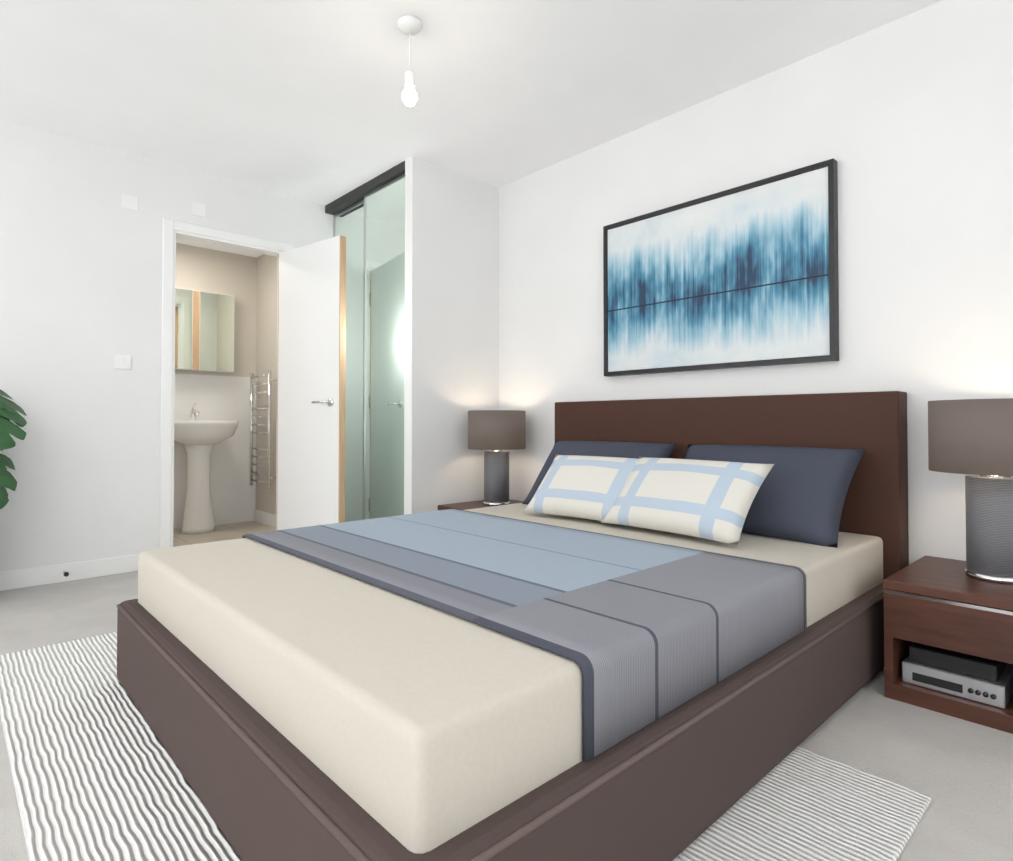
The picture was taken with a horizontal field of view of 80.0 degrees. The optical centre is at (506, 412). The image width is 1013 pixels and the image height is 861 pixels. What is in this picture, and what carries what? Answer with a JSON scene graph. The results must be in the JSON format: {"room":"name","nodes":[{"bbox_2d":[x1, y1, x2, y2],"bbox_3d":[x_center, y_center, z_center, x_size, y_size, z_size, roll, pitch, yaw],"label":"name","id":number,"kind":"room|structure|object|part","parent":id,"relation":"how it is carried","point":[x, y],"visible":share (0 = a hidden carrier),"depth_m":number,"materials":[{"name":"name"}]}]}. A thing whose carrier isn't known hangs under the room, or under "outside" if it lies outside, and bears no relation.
{"room":"bedroom","nodes":[
{"label":"bedroom","id":0,"kind":"room"},
{"bbox_2d":[0,120,332,571],"bbox_3d":[-2.681,-0.306,3.280,5.180,2.500,0.100,1,-1,-43],"label":"wall","id":1,"kind":"structure","parent":0,"point":[80,276],"depth_m":3.47,"materials":[{"name":"white paint"}]},
{"bbox_2d":[0,554,138,590],"bbox_3d":[-3.303,0.883,2.600,3.170,0.100,0.015,1,-1,-43],"label":"baseboard","id":2,"kind":"structure","parent":1,"relation":"attached to","point":[28,577],"depth_m":3.38,"materials":[{"name":"white"}]},
{"bbox_2d":[114,354,130,368],"bbox_3d":[-2.277,-0.301,3.580,0.086,0.086,0.013,1,-1,-43],"label":"light switch","id":3,"kind":"object","parent":1,"relation":"attached to","point":[122,361],"visible":1,"depth_m":3.57,"materials":[{"name":"white plastic"}]},
{"bbox_2d":[122,193,138,210],"bbox_3d":[-2.257,-1.260,3.618,0.086,0.086,0.009,1,-1,-43],"label":"switch plate","id":4,"kind":"object","parent":1,"relation":"attached to","point":[130,202],"visible":1,"depth_m":3.62,"materials":[{"name":"white plastic"}]},
{"bbox_2d":[191,201,205,216],"bbox_3d":[-1.979,-1.306,3.879,0.086,0.086,0.009,1,-1,-43],"label":"switch plate","id":5,"kind":"object","parent":1,"relation":"attached to","point":[198,209],"visible":1,"depth_m":3.87,"materials":[{"name":"white plastic"}]},
{"bbox_2d":[160,218,294,548],"bbox_3d":[-1.859,-0.120,4.046,0.840,2.155,0.132,1,-1,-43],"label":"door frame","id":6,"kind":"structure","parent":1,"relation":"attached to","point":[170,226],"depth_m":3.75,"materials":[{"name":"white wood"}]},
{"bbox_2d":[277,235,345,529],"bbox_3d":[-1.297,-0.085,4.031,0.204,2.060,0.693,1,-1,-43],"label":"door leaf","id":7,"kind":"structure","parent":1,"relation":"in","point":[311,383],"depth_m":3.97,"materials":[{"name":"white wood"}]},
{"bbox_3d":[-1.147,-0.066,3.889,0.179,0.052,0.168,1,-1,-43],"label":"handle","id":8,"kind":"part","parent":7,"relation":"part of","materials":[{"name":"silver metal"}]},
{"bbox_2d":[175,243,256,376],"bbox_3d":[-2.980,-0.228,4.931,2.000,2.400,0.100,1,-1,-43],"label":"wall","id":9,"kind":"structure","parent":0,"point":[211,270],"depth_m":5.38,"materials":[{"name":"beige paint"}]},
{"bbox_2d":[175,288,234,372],"bbox_3d":[-2.698,-0.691,5.054,0.770,0.670,0.112,1,-1,-43],"label":"bathroom mirror","id":10,"kind":"object","parent":9,"relation":"attached to","point":[204,331],"visible":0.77,"depth_m":5.11,"materials":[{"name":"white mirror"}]},
{"bbox_2d":[173,373,255,528],"bbox_3d":[-2.941,0.321,4.880,1.800,1.300,0.012,1,-1,-43],"label":"wall tile","id":11,"kind":"structure","parent":9,"relation":"attached to","point":[224,398],"depth_m":5.30,"materials":[{"name":"white tile"}]},
{"bbox_2d":[176,238,262,257],"bbox_3d":[-2.532,-1.536,4.474,2.000,0.200,1.410,1,-1,-43],"label":"ceiling","id":12,"kind":"structure","parent":0,"point":[214,247],"depth_m":5.21,"materials":[{"name":"paint"}]},
{"bbox_2d":[173,521,275,546],"bbox_3d":[-2.532,1.014,4.431,2.000,0.100,1.410,1,-1,-43],"label":"floor","id":13,"kind":"structure","parent":0,"point":[230,531],"depth_m":4.84,"materials":[{"name":"tile"}]},
{"bbox_2d":[174,421,238,533],"bbox_3d":[-2.507,0.519,4.925,0.588,0.905,0.507,1,-1,-43],"label":"pedestal sink","id":14,"kind":"object","parent":13,"relation":"on","point":[198,440],"visible":0.85,"depth_m":4.86,"materials":[{"name":"white ceramic"}]},
{"bbox_2d":[190,403,198,420],"bbox_3d":[-2.593,-0.005,5.026,0.044,0.145,0.157,1,-1,-43],"label":"tap","id":15,"kind":"object","parent":14,"relation":"on","point":[193,413],"visible":0.96,"depth_m":5.05,"materials":[{"name":"silver metal"}]},
{"bbox_2d":[256,254,277,514],"bbox_3d":[-1.804,-0.226,5.064,0.100,2.400,1.310,1,-1,-43],"label":"wall","id":16,"kind":"structure","parent":0,"point":[266,316],"depth_m":5.34,"materials":[{"name":"beige paint"}]},
{"bbox_2d":[249,370,276,488],"bbox_3d":[-2.121,0.147,5.261,0.082,1.000,0.428,1,-1,-43],"label":"towel rail","id":17,"kind":"object","parent":16,"relation":"attached to","point":[268,457],"visible":1,"depth_m":5.20,"materials":[{"name":"silver metal"}]},
{"bbox_2d":[254,510,275,527],"bbox_3d":[-1.842,0.923,5.002,0.015,0.100,1.298,1,-1,-43],"label":"baseboard","id":18,"kind":"structure","parent":16,"relation":"attached to","point":[269,519],"depth_m":5.27,"materials":[{"name":"white"}]},
{"bbox_2d":[404,156,498,514],"bbox_3d":[-0.336,-0.295,3.898,0.710,2.500,0.080,1,-1,-43],"label":"wall","id":19,"kind":"structure","parent":0,"point":[451,375],"depth_m":3.81,"materials":[{"name":"white paint"}]},
{"bbox_2d":[0,0,941,205],"bbox_3d":[-0.584,-1.643,1.060,5.180,0.100,6.240,1,-1,-43],"label":"ceiling","id":20,"kind":"structure","parent":0,"point":[301,99],"depth_m":2.78,"materials":[{"name":"paint"}]},
{"bbox_2d":[325,161,404,214],"bbox_3d":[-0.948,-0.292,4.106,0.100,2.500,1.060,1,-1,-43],"label":"ceiling track","id":21,"kind":"object","parent":20,"relation":"attached to","point":[348,199],"visible":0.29,"depth_m":4.09,"materials":[{"name":"grey metal"}]},
{"bbox_2d":[333,173,404,521],"bbox_3d":[-0.939,-0.273,4.115,0.065,2.423,1.056,1,-1,-43],"label":"doors","id":22,"kind":"structure","parent":21,"relation":"attached to","point":[370,226],"depth_m":4.00,"materials":[{"name":"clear glass"}]},
{"bbox_2d":[397,15,421,105],"bbox_3d":[-0.390,-1.402,2.429,0.100,0.334,0.100,1,-1,-43],"label":"pendant light","id":23,"kind":"object","parent":20,"relation":"hanging from","point":[409,25],"visible":1,"depth_m":2.41,"materials":[{"name":"white plastic"}]},
{"bbox_2d":[0,571,1012,860],"bbox_3d":[-0.584,0.957,1.017,5.180,0.100,6.240,1,-1,-43],"label":"floor carpet","id":24,"kind":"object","parent":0,"point":[960,771],"visible":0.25,"depth_m":1.65,"materials":[{"name":"grey carpet"}]},
{"bbox_2d":[0,390,26,508],"bbox_3d":[-2.702,0.364,2.839,0.713,1.146,0.469,1,-1,-43],"label":"monstera plant","id":25,"kind":"object","parent":24,"relation":"on","point":[9,409],"visible":1,"depth_m":3.03,"materials":[{"name":"green plant"}]},
{"bbox_2d":[0,632,931,860],"bbox_3d":[-0.468,0.914,1.838,1.570,0.012,2.620,1,-1,-43],"label":"rug","id":26,"kind":"object","parent":24,"relation":"on","point":[97,775],"visible":0.38,"depth_m":1.42,"materials":[{"name":"white fabric"}]},
{"bbox_2d":[117,391,908,860],"bbox_3d":[0.120,0.415,2.205,2.328,0.997,1.768,1,-1,-43],"label":"bed","id":27,"kind":"object","parent":26,"relation":"on","point":[645,629],"visible":1,"depth_m":1.43,"materials":[{"name":"beige fabric"}]},
{"bbox_3d":[0.077,0.777,2.158,2.208,0.272,1.768,1,-1,-43],"label":"frame","id":28,"kind":"part","parent":27,"relation":"part of","materials":[{"name":"brown wood"}]},
{"bbox_2d":[242,509,806,761],"bbox_3d":[-0.070,0.545,2.025,1.000,0.178,1.684,1,-1,-43],"label":"throw","id":29,"kind":"object","parent":27,"relation":"on","point":[646,631],"depth_m":1.53,"materials":[{"name":"grey fabric"}]},
{"bbox_2d":[523,455,639,520],"bbox_3d":[0.367,0.335,2.739,0.560,0.360,0.133,-1,-45,43],"label":"cushion","id":30,"kind":"object","parent":27,"relation":"on","point":[594,488],"depth_m":2.67,"materials":[{"name":"white fabric"}]},
{"bbox_2d":[522,440,675,504],"bbox_3d":[0.449,0.321,3.062,0.760,0.440,0.184,-1,-41,45],"label":"pillow","id":31,"kind":"object","parent":27,"relation":"on","point":[636,450],"depth_m":3.04,"materials":[{"name":"fabric"}]},
{"bbox_2d":[601,457,773,545],"bbox_3d":[0.688,0.324,2.367,0.620,0.370,0.133,-1,-46,51],"label":"cushion","id":32,"kind":"object","parent":27,"relation":"on","point":[712,501],"depth_m":2.28,"materials":[{"name":"white fabric"}]},
{"bbox_3d":[0.927,0.427,2.959,0.120,0.997,1.760,1,-1,-43],"label":"headboard","id":33,"kind":"part","parent":27,"relation":"part of","materials":[{"name":"brown wood"}]},
{"bbox_2d":[684,444,865,547],"bbox_3d":[1.002,0.311,2.470,0.760,0.440,0.184,-1,-41,49],"label":"pillow","id":34,"kind":"object","parent":27,"relation":"on","point":[801,499],"depth_m":2.27,"materials":[{"name":"fabric"}]},
{"bbox_2d":[437,499,523,510],"bbox_3d":[-0.051,0.761,3.703,0.525,0.380,0.540,1,-1,-43],"label":"nightstand","id":35,"kind":"object","parent":24,"relation":"on","point":[469,505],"visible":0.15,"depth_m":3.71,"materials":[{"name":"brown wood"}]},
{"bbox_2d":[468,410,525,505],"bbox_3d":[-0.061,0.280,3.763,0.360,0.582,0.360,1,-1,-43],"label":"lamp","id":36,"kind":"object","parent":35,"relation":"on","point":[496,433],"visible":1,"depth_m":3.65,"materials":[{"name":"fabric"}]},
{"bbox_3d":[-0.061,0.107,3.766,0.360,0.236,0.360,1,-1,-43],"label":"lamp shade","id":37,"kind":"part","parent":36,"relation":"part of","materials":[{"name":"grey"}]},
{"bbox_2d":[883,556,1012,733],"bbox_3d":[1.599,0.732,1.939,0.525,0.380,0.540,1,-1,-43],"label":"nightstand","id":38,"kind":"object","parent":24,"relation":"on","point":[948,636],"visible":1,"depth_m":1.86,"materials":[{"name":"brown wood"}]},
{"bbox_3d":[1.411,0.575,1.766,0.011,0.010,0.538,1,-1,-43],"label":"trim","id":39,"kind":"part","parent":38,"relation":"part of","materials":[{"name":"silver metal"}]},
{"bbox_2d":[928,398,1012,583],"bbox_3d":[1.606,0.251,1.981,0.360,0.582,0.360,1,-1,-43],"label":"lamp","id":40,"kind":"object","parent":38,"relation":"on","point":[973,438],"visible":1,"depth_m":1.92,"materials":[{"name":"grey fabric"}]},
{"bbox_3d":[1.606,0.078,1.984,0.360,0.236,0.360,1,-1,-43],"label":"lamp shade","id":41,"kind":"part","parent":40,"relation":"part of","materials":[{"name":"grey"}]},
{"bbox_2d":[499,0,1012,564],"bbox_3d":[1.305,-0.315,2.736,0.100,2.500,6.140,1,-1,-43],"label":"wall","id":42,"kind":"structure","parent":0,"point":[905,122],"depth_m":2.50,"materials":[{"name":"white paint"}]},
{"bbox_2d":[603,158,838,376],"bbox_3d":[0.977,-0.636,2.983,0.046,0.848,1.208,1,-1,-43],"label":"painting","id":43,"kind":"object","parent":42,"relation":"attached to","point":[745,275],"visible":1,"depth_m":2.87,"materials":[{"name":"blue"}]}
]}

